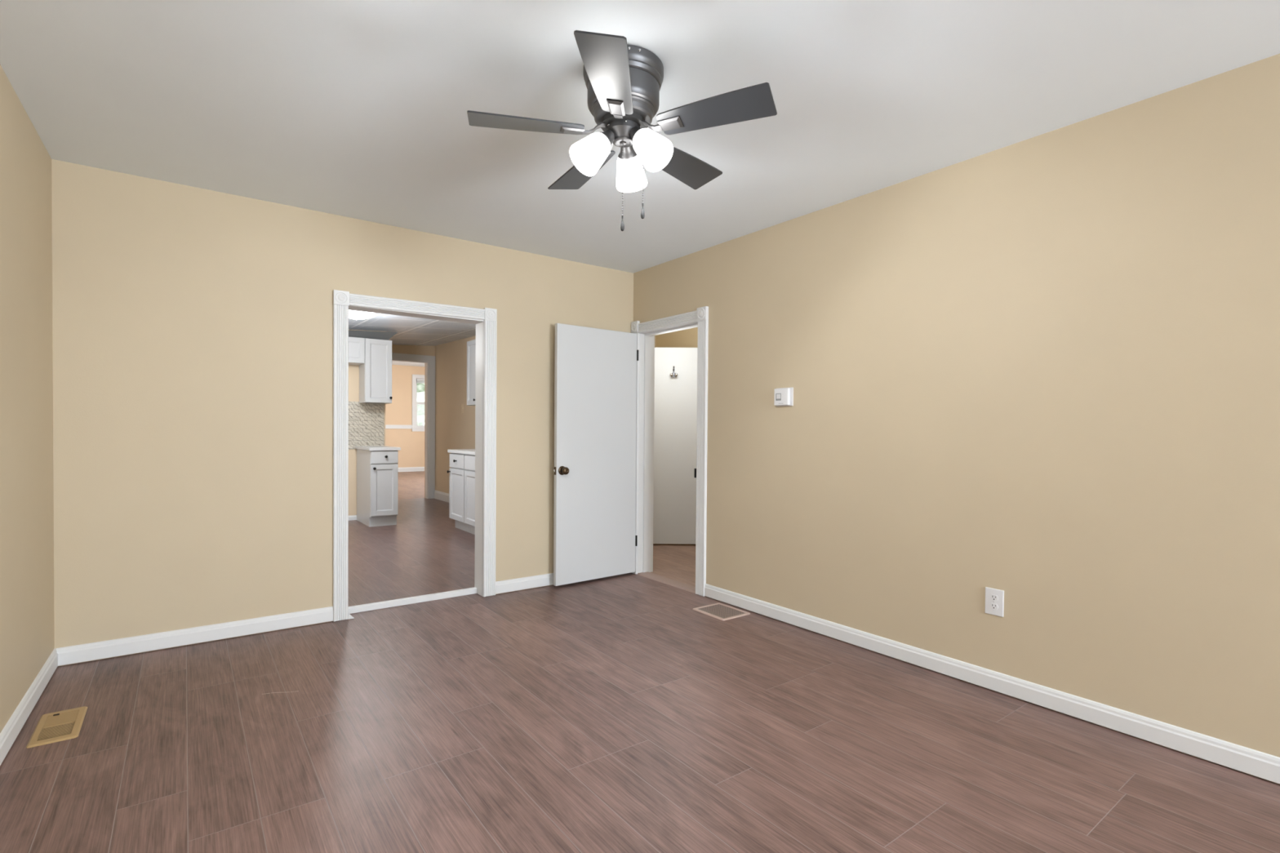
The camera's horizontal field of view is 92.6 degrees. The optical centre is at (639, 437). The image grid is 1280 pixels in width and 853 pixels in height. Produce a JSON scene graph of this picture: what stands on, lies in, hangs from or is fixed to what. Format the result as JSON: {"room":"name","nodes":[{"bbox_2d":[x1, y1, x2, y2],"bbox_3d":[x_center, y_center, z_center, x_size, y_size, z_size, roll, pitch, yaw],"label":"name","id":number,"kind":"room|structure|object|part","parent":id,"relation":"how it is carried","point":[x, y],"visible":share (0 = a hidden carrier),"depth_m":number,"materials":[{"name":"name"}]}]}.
{"room":"empty living room","nodes":[
{"label":"empty living room","id":0,"kind":"room"},
{"bbox_2d":[0,64,54,733],"bbox_3d":[-0.330,-0.004,-0.595,0.120,2.519,8.642,0,1,-36],"label":"wall","id":1,"kind":"structure","parent":0,"point":[27,637],"depth_m":2.43,"materials":[{"name":"beige paint"}]},
{"bbox_2d":[0,648,57,765],"bbox_3d":[-0.284,1.127,-0.539,0.014,0.084,8.640,0,1,-36],"label":"baseboard","id":2,"kind":"structure","parent":1,"relation":"attached to","point":[15,724],"depth_m":2.41,"materials":[{"name":"white wood"}]},
{"bbox_2d":[51,159,633,666],"bbox_3d":[-1.522,-0.076,3.978,3.551,2.519,0.120,0,1,-37],"label":"wall","id":3,"kind":"structure","parent":0,"point":[193,326],"depth_m":3.35,"materials":[{"name":"beige paint"}]},
{"bbox_2d":[56,573,553,666],"bbox_3d":[-1.448,1.056,3.971,3.416,0.084,0.014,0,1,-37],"label":"baseboard","id":4,"kind":"structure","parent":3,"relation":"attached to","point":[147,642],"depth_m":3.31,"materials":[{"name":"white wood"}]},
{"bbox_2d":[333,289,497,621],"bbox_3d":[-1.462,0.105,4.020,1.033,1.997,0.174,0,1,-37],"label":"door frame","id":5,"kind":"structure","parent":3,"relation":"attached to","point":[485,320],"depth_m":3.99,"materials":[{"name":"white wood"}]},
{"bbox_3d":[-1.804,0.153,3.685,0.082,1.900,0.020,0,1,-37],"label":"casing","id":6,"kind":"part","parent":5,"relation":"part of","materials":[{"name":"white wood"}]},
{"bbox_3d":[-1.417,-0.842,3.954,0.860,0.083,0.020,0,1,-37],"label":"head casing","id":7,"kind":"part","parent":5,"relation":"part of","materials":[{"name":"white wood"}]},
{"bbox_3d":[-1.044,0.146,4.248,0.090,1.910,0.024,0,1,-37],"label":"casing","id":8,"kind":"part","parent":5,"relation":"part of","materials":[{"name":"white wood"}]},
{"bbox_2d":[348,329,385,515],"bbox_3d":[-4.229,-0.203,6.948,2.518,2.610,0.100,0,1,-37],"label":"wall","id":9,"kind":"structure","parent":0,"point":[353,370],"depth_m":7.44,"materials":[{"name":"beige paint"}]},
{"bbox_2d":[348,515,356,520],"bbox_3d":[-4.335,0.980,6.820,2.190,0.059,0.014,0,1,-37],"label":"baseboard","id":10,"kind":"structure","parent":9,"relation":"attached to","point":[352,517],"depth_m":7.44,"materials":[{"name":"white wood"}]},
{"bbox_2d":[348,337,364,365],"bbox_3d":[-3.634,-1.026,7.097,0.754,0.300,0.304,0,1,-37],"label":"upper cabinet","id":11,"kind":"object","parent":9,"relation":"attached to","point":[356,345],"visible":0.24,"depth_m":7.15,"materials":[{"name":"white paint"}]},
{"bbox_2d":[348,401,384,448],"bbox_3d":[-3.602,-0.149,7.348,1.000,0.580,0.008,0,1,-37],"label":"backsplash","id":12,"kind":"structure","parent":9,"relation":"attached to","point":[366,420],"depth_m":7.52,"materials":[{"name":"tile"}]},
{"bbox_2d":[348,329,397,340],"bbox_3d":[-4.125,-1.233,6.929,2.665,0.192,0.019,0,1,-37],"label":"panel","id":13,"kind":"object","parent":9,"relation":"attached to","point":[386,335],"visible":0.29,"depth_m":7.53,"materials":[{"name":"grey paint"}]},
{"bbox_2d":[359,337,392,404],"bbox_3d":[-3.198,-0.798,7.405,0.308,0.758,0.338,0,1,-37],"label":"upper cabinet","id":14,"kind":"object","parent":9,"relation":"attached to","point":[375,374],"visible":1,"depth_m":7.30,"materials":[{"name":"white paint"}]},
{"bbox_2d":[385,364,424,467],"bbox_3d":[-6.987,-0.435,14.989,5.300,2.810,0.120,0,1,-37],"label":"wall","id":15,"kind":"structure","parent":0,"point":[399,412],"depth_m":15.63,"materials":[{"name":"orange paint"}]},
{"bbox_2d":[385,374,424,431],"bbox_3d":[-7.103,-0.892,14.854,4.955,1.465,0.145,0,1,-37],"label":"window","id":16,"kind":"structure","parent":15,"relation":"in","point":[415,427],"depth_m":15.75,"materials":[{"name":"white wood"}]},
{"bbox_2d":[416,378,424,383],"bbox_3d":[-5.495,-1.472,16.029,0.720,0.118,0.032,0,1,-37],"label":"window blind","id":17,"kind":"object","parent":16,"relation":"attached to","point":[420,380],"visible":0.36,"depth_m":15.87,"materials":[{"name":"white plastic"}]},
{"bbox_3d":[-5.521,-0.591,16.066,0.760,0.640,0.030,0,1,-37],"label":"sash","id":18,"kind":"part","parent":16,"relation":"part of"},
{"bbox_2d":[398,466,424,471],"bbox_3d":[-6.956,0.821,14.952,5.300,0.112,0.016,0,1,-37],"label":"baseboard","id":19,"kind":"structure","parent":15,"relation":"attached to","point":[408,468],"depth_m":15.74,"materials":[{"name":"white wood"}]},
{"bbox_2d":[391,360,424,366],"bbox_3d":[-5.134,-1.842,12.495,5.500,0.100,6.290,0,1,-37],"label":"ceiling","id":20,"kind":"structure","parent":0,"point":[393,362],"depth_m":15.16,"materials":[{"name":"white paint"}]},
{"bbox_2d":[348,312,475,346],"bbox_3d":[-3.118,-1.280,6.463,3.925,0.406,5.810,0,1,-37],"label":"ceiling","id":21,"kind":"structure","parent":0,"point":[411,331],"depth_m":7.46,"materials":[{"name":"paint"}]},
{"bbox_2d":[348,310,374,319],"bbox_3d":[-2.667,-1.161,5.747,0.320,0.115,0.320,0,1,-37],"label":"ceiling light","id":22,"kind":"object","parent":21,"relation":"attached to","point":[353,314],"visible":0.56,"depth_m":5.68,"materials":[{"name":"white plastic"}]},
{"bbox_2d":[391,344,435,355],"bbox_3d":[-3.855,-0.310,9.481,1.307,2.760,0.120,0,1,-37],"label":"wall","id":23,"kind":"structure","parent":0,"point":[427,350],"depth_m":9.62,"materials":[{"name":"beige paint"}]},
{"bbox_2d":[391,352,435,498],"bbox_3d":[-3.712,-0.165,9.577,0.957,2.281,0.144,0,1,-37],"label":"door frame","id":24,"kind":"structure","parent":23,"relation":"attached to","point":[429,361],"depth_m":9.77,"materials":[{"name":"white wood"}]},
{"bbox_3d":[-3.666,-1.254,9.514,0.750,0.100,0.021,0,1,-37],"label":"head casing","id":25,"kind":"part","parent":24,"relation":"part of","materials":[{"name":"white wood"}]},
{"bbox_3d":[-3.333,-0.165,9.784,0.102,2.281,0.021,0,1,-37],"label":"casing","id":26,"kind":"part","parent":24,"relation":"part of","materials":[{"name":"white wood"}]},
{"bbox_2d":[424,363,425,490],"bbox_3d":[-3.291,-0.338,10.026,5.300,2.810,0.079,0,1,-37],"label":"wall","id":27,"kind":"structure","parent":0,"point":[424,363],"depth_m":9.92,"materials":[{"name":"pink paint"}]},
{"bbox_2d":[435,335,475,493],"bbox_3d":[-2.052,-0.279,8.237,0.100,2.760,4.270,0,1,-37],"label":"wall","id":28,"kind":"structure","parent":0,"point":[455,429],"depth_m":9.26,"materials":[{"name":"beige paint"}]},
{"bbox_2d":[434,490,448,502],"bbox_3d":[-2.406,0.933,8.620,0.016,0.132,2.990,0,1,-37],"label":"baseboard","id":29,"kind":"structure","parent":28,"relation":"attached to","point":[440,495],"depth_m":9.52,"materials":[{"name":"white wood"}]},
{"bbox_2d":[461,404,463,413],"bbox_3d":[-2.566,-0.419,8.830,0.016,0.132,0.080,0,1,-37],"label":"light switch","id":30,"kind":"object","parent":28,"relation":"attached to","point":[462,405],"visible":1,"depth_m":8.83,"materials":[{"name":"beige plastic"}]},
{"bbox_2d":[466,339,475,405],"bbox_3d":[-1.974,-0.813,7.729,0.378,0.813,0.360,0,1,-37],"label":"upper cabinet","id":31,"kind":"object","parent":28,"relation":"attached to","point":[471,345],"visible":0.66,"depth_m":7.68,"materials":[{"name":"white paint"}]},
{"bbox_2d":[0,471,1279,852],"bbox_3d":[-1.310,1.097,6.241,6.850,0.114,20.980,0,1,-37],"label":"floor","id":32,"kind":"structure","parent":0,"point":[610,714],"depth_m":2.25,"materials":[{"name":"wood"}]},
{"bbox_2d":[26,706,87,748],"bbox_3d":[-2.255,1.116,2.373,0.140,0.009,0.314,0,1,-37],"label":"floor vent","id":33,"kind":"object","parent":32,"relation":"in","point":[60,726],"visible":1,"depth_m":2.36,"materials":[{"name":"beige metal"}]},
{"bbox_2d":[356,448,398,527],"bbox_3d":[-3.114,0.576,7.246,0.299,0.870,0.741,0,1,-37],"label":"base cabinet","id":34,"kind":"object","parent":32,"relation":"on","point":[377,471],"visible":1,"depth_m":7.01,"materials":[{"name":"white paint"}]},
{"bbox_2d":[355,445,400,450],"bbox_3d":[-3.118,0.124,7.252,0.341,0.032,0.731,0,1,-37],"label":"countertop","id":35,"kind":"structure","parent":34,"relation":"on","point":[361,447],"depth_m":7.02,"materials":[{"name":"white stone"}]},
{"bbox_3d":[-2.916,0.224,6.980,0.292,0.141,0.020,0,1,-37],"label":"drawer","id":36,"kind":"part","parent":34,"relation":"part of","materials":[{"name":"white paint"}]},
{"bbox_3d":[-2.919,0.598,6.985,0.292,0.582,0.020,0,1,-37],"label":"door","id":37,"kind":"part","parent":34,"relation":"part of","materials":[{"name":"white paint"}]},
{"bbox_2d":[348,586,476,613],"bbox_3d":[-1.510,1.084,4.081,0.862,0.036,0.040,0,1,-37],"label":"threshold","id":38,"kind":"object","parent":32,"relation":"on","point":[385,604],"visible":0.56,"depth_m":4.05,"materials":[{"name":"white wood"}]},
{"bbox_2d":[447,453,470,533],"bbox_3d":[-1.714,0.598,6.969,0.842,0.855,0.455,0,1,-37],"label":"base cabinet","id":39,"kind":"object","parent":32,"relation":"on","point":[456,490],"visible":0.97,"depth_m":6.73,"materials":[{"name":"white paint"}]},
{"bbox_3d":[-2.016,0.629,6.744,0.020,0.565,0.447,0,1,-37],"label":"door","id":40,"kind":"part","parent":39,"relation":"part of","materials":[{"name":"white paint"}]},
{"bbox_3d":[-2.013,0.258,6.739,0.020,0.153,0.447,0,1,-37],"label":"drawer","id":41,"kind":"part","parent":39,"relation":"part of","materials":[{"name":"white paint"}]},
{"bbox_2d":[464,454,475,534],"bbox_3d":[-1.379,0.607,6.520,0.842,0.855,0.655,0,1,-37],"label":"base cabinet","id":42,"kind":"object","parent":32,"relation":"on","point":[469,460],"visible":0.13,"depth_m":6.44,"materials":[{"name":"white paint"}]},
{"bbox_2d":[447,448,475,455],"bbox_3d":[-1.500,0.159,6.711,0.839,0.033,1.140,0,1,-37],"label":"countertop","id":43,"kind":"structure","parent":42,"relation":"on","point":[468,451],"depth_m":6.64,"materials":[{"name":"white stone"}]},
{"bbox_3d":[-1.679,0.267,6.290,0.020,0.153,0.647,0,1,-37],"label":"drawer","id":44,"kind":"part","parent":42,"relation":"part of","materials":[{"name":"white paint"}]},
{"bbox_2d":[637,572,695,593],"bbox_3d":[0.230,1.102,4.675,0.110,0.010,0.702,0,1,-37],"label":"threshold","id":45,"kind":"object","parent":32,"relation":"on","point":[681,585],"visible":0.79,"depth_m":4.66,"materials":[{"name":"brown wood"}]},
{"bbox_2d":[693,602,750,620],"bbox_3d":[0.522,1.117,3.932,0.242,0.006,0.292,0,1,-36],"label":"floor vent","id":46,"kind":"object","parent":32,"relation":"in","point":[718,611],"visible":1,"depth_m":3.92,"materials":[{"name":"beige metal"}]},
{"bbox_2d":[698,604,744,618],"bbox_3d":[0.522,1.118,3.932,0.198,0.003,0.252,0,1,-36],"label":"grille","id":47,"kind":"object","parent":46,"relation":"attached to","point":[716,611],"depth_m":3.92,"materials":[{"name":"brown metal"}]},
{"bbox_2d":[0,0,1279,273],"bbox_3d":[1.116,-1.317,0.456,3.841,0.100,8.880,0,1,-37],"label":"ceiling","id":48,"kind":"structure","parent":0,"point":[352,108],"depth_m":2.28,"materials":[{"name":"white paint"}]},
{"bbox_2d":[466,30,777,231],"bbox_3d":[-0.064,-1.013,2.181,1.037,0.572,1.018,0,1,-37],"label":"ceiling fan","id":49,"kind":"object","parent":48,"relation":"hanging from","point":[623,81],"visible":1,"depth_m":2.06,"materials":[{"name":"grey metal"}]},
{"bbox_3d":[-0.386,-1.068,2.083,0.385,0.006,0.145,-1,11,-13],"label":"blade","id":50,"kind":"part","parent":49,"relation":"part of","materials":[{"name":"grey wood"}]},
{"bbox_3d":[-0.231,-1.066,2.445,0.145,0.006,0.385,-14,6,-30],"label":"blade","id":51,"kind":"part","parent":49,"relation":"part of","materials":[{"name":"grey wood"}]},
{"bbox_3d":[-0.173,-0.978,2.105,0.143,0.144,0.117,0,1,-37],"label":"lamp shade","id":52,"kind":"part","parent":49,"relation":"part of","materials":[{"name":"white glass"}]},
{"bbox_3d":[-0.158,-1.078,2.135,0.091,0.046,0.033,-1,-1,-13],"label":"blade arm","id":53,"kind":"part","parent":49,"relation":"part of","materials":[{"name":"grey metal"}]},
{"bbox_3d":[-0.090,-1.075,1.824,0.145,0.006,0.385,11,0,5],"label":"blade","id":54,"kind":"part","parent":49,"relation":"part of","materials":[{"name":"grey wood"}]},
{"bbox_2d":[599,129,614,148],"bbox_3d":[-0.119,-1.041,2.129,0.076,0.076,0.071,0,1,-37],"label":"socket","id":55,"kind":"object","parent":49,"relation":"attached to","point":[606,137],"depth_m":2.09,"materials":[{"name":"grey metal"}]},
{"bbox_3d":[-0.069,-1.080,2.057,0.032,0.046,0.091,-1,-1,5],"label":"blade arm","id":56,"kind":"part","parent":49,"relation":"part of","materials":[{"name":"grey metal"}]},
{"bbox_3d":[-0.061,-0.907,2.149,0.005,0.258,0.005,1,1,31],"label":"pull chain","id":57,"kind":"part","parent":49,"relation":"part of","materials":[{"name":"grey metal"}]},
{"bbox_2d":[617,145,637,159],"bbox_3d":[-0.047,-1.044,2.227,0.072,0.076,0.071,0,1,-37],"label":"socket","id":58,"kind":"object","parent":49,"relation":"attached to","point":[628,152],"depth_m":2.21,"materials":[{"name":"grey metal"}]},
{"bbox_3d":[-0.041,-0.982,2.283,0.116,0.143,0.142,1,1,27],"label":"lamp shade","id":59,"kind":"part","parent":49,"relation":"part of","materials":[{"name":"white glass"}]},
{"bbox_2d":[630,126,644,142],"bbox_3d":[-0.003,-1.050,2.122,0.070,0.076,0.076,0,1,-37],"label":"socket","id":60,"kind":"object","parent":49,"relation":"attached to","point":[636,132],"depth_m":2.09,"materials":[{"name":"grey metal"}]},
{"bbox_3d":[0.011,-0.947,2.159,0.005,0.245,0.005,1,1,31],"label":"pull chain","id":61,"kind":"part","parent":49,"relation":"part of","materials":[{"name":"grey metal"}]},
{"bbox_3d":[0.033,-1.081,2.118,0.091,0.046,0.033,-1,-1,23],"label":"blade arm","id":62,"kind":"part","parent":49,"relation":"part of","materials":[{"name":"grey metal"}]},
{"bbox_3d":[0.047,-0.986,2.091,0.118,0.143,0.142,0,1,-37],"label":"lamp shade","id":63,"kind":"part","parent":49,"relation":"part of","materials":[{"name":"white glass"}]},
{"bbox_3d":[0.161,-1.071,2.409,0.145,0.006,0.385,-16,-11,40],"label":"blade","id":64,"kind":"part","parent":49,"relation":"part of","materials":[{"name":"grey wood"}]},
{"bbox_3d":[0.248,-1.077,2.025,0.385,0.006,0.145,-1,-12,23],"label":"blade","id":65,"kind":"part","parent":49,"relation":"part of","materials":[{"name":"grey wood"}]},
{"bbox_2d":[654,335,656,347],"bbox_3d":[-0.389,-0.106,6.767,1.339,2.519,0.120,0,1,-37],"label":"wall","id":66,"kind":"structure","parent":0,"point":[655,335],"depth_m":7.10,"materials":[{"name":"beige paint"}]},
{"bbox_2d":[656,327,697,347],"bbox_3d":[1.188,-0.081,5.871,0.120,2.519,3.600,0,1,-37],"label":"wall","id":67,"kind":"structure","parent":0,"point":[688,338],"depth_m":6.77,"materials":[{"name":"beige paint"}]},
{"bbox_2d":[653,347,697,544],"bbox_3d":[0.383,0.084,6.167,0.740,1.978,0.036,0,1,0],"label":"door","id":68,"kind":"structure","parent":67,"relation":"in","point":[675,399],"depth_m":6.15,"materials":[{"name":"white paint"}]},
{"bbox_2d":[669,366,678,377],"bbox_3d":[0.338,-0.655,6.111,0.082,0.119,0.058,0,1,0],"label":"coat hook","id":69,"kind":"object","parent":68,"relation":"attached to","point":[673,375],"visible":1,"depth_m":6.10,"materials":[{"name":"grey metal"}]},
{"bbox_2d":[633,53,1279,783],"bbox_3d":[2.534,-0.012,1.613,0.130,2.519,8.760,0,1,-37],"label":"wall","id":70,"kind":"structure","parent":0,"point":[1043,371],"depth_m":2.62,"materials":[{"name":"beige paint"}]},
{"bbox_2d":[631,306,708,596],"bbox_3d":[0.252,0.088,4.668,0.182,2.038,0.892,0,1,-37],"label":"door frame","id":71,"kind":"structure","parent":70,"relation":"attached to","point":[646,331],"depth_m":4.91,"materials":[{"name":"white wood"}]},
{"bbox_2d":[553,323,638,586],"bbox_3d":[-0.323,0.125,4.685,0.764,1.915,0.145,0,1,-39],"label":"door","id":72,"kind":"structure","parent":71,"relation":"attached to","point":[595,369],"depth_m":4.65,"materials":[{"name":"white paint"}]},
{"bbox_3d":[-0.567,0.241,4.473,0.066,0.066,0.011,0,1,-39],"label":"rosette plate","id":73,"kind":"part","parent":72,"relation":"part of","materials":[{"name":"brown metal"}]},
{"bbox_3d":[-0.547,0.241,4.449,0.056,0.056,0.056,0,1,-39],"label":"knob","id":74,"kind":"part","parent":72,"relation":"part of","materials":[{"name":"brown metal"}]},
{"bbox_3d":[-0.044,0.123,4.949,0.020,1.953,0.090,0,1,-37],"label":"casing","id":75,"kind":"part","parent":71,"relation":"part of","materials":[{"name":"white wood"}]},
{"bbox_3d":[0.202,-0.869,4.616,0.020,0.078,0.702,0,1,-37],"label":"head casing","id":76,"kind":"part","parent":71,"relation":"part of","materials":[{"name":"white wood"}]},
{"bbox_3d":[0.434,0.144,4.308,0.020,1.936,0.092,0,1,-37],"label":"casing","id":77,"kind":"part","parent":71,"relation":"part of","materials":[{"name":"white wood"}]},
{"bbox_2d":[773,387,793,406],"bbox_3d":[0.871,-0.247,3.713,0.029,0.111,0.129,0,1,-37],"label":"thermostat","id":78,"kind":"object","parent":70,"relation":"attached to","point":[783,397],"visible":1,"depth_m":3.70,"materials":[{"name":"white plastic"}]},
{"bbox_2d":[704,583,1279,784],"bbox_3d":[2.771,1.127,1.179,0.014,0.084,7.746,0,1,-37],"label":"baseboard","id":79,"kind":"structure","parent":70,"relation":"attached to","point":[1262,765],"depth_m":2.60,"materials":[{"name":"white wood"}]},
{"bbox_2d":[985,586,1004,617],"bbox_3d":[1.598,0.741,2.757,0.008,0.119,0.078,0,1,-37],"label":"wall outlet","id":80,"kind":"object","parent":70,"relation":"attached to","point":[994,598],"visible":1,"depth_m":2.75,"materials":[{"name":"white plastic"}]},
{"bbox_2d":[990,603,997,609],"bbox_3d":[1.597,0.761,2.756,0.004,0.027,0.033,0,1,-37],"label":"receptacle","id":81,"kind":"object","parent":80,"relation":"attached to","point":[993,606],"depth_m":2.76,"materials":[{"name":"white plastic"}]},
{"bbox_2d":[990,594,998,600],"bbox_3d":[1.597,0.722,2.756,0.004,0.027,0.033,0,1,-37],"label":"receptacle","id":82,"kind":"object","parent":80,"relation":"attached to","point":[993,597],"depth_m":2.75,"materials":[{"name":"white plastic"}]},
{"label":"outside","id":83,"kind":"structure","parent":0,"visible":0},
{"bbox_3d":[-16.875,1.041,32.707,40.000,0.100,39.700,0,1,-37],"label":"ground","id":84,"kind":"structure","parent":83,"visible":0},
{"bbox_2d":[417,382,424,425],"bbox_3d":[-8.824,-0.449,23.512,2.264,3.271,2.796,0,1,-37],"label":"tree","id":85,"kind":"object","parent":84,"relation":"on","point":[420,387],"visible":0.05,"depth_m":22.55,"materials":[{"name":"green plant"}]}
]}

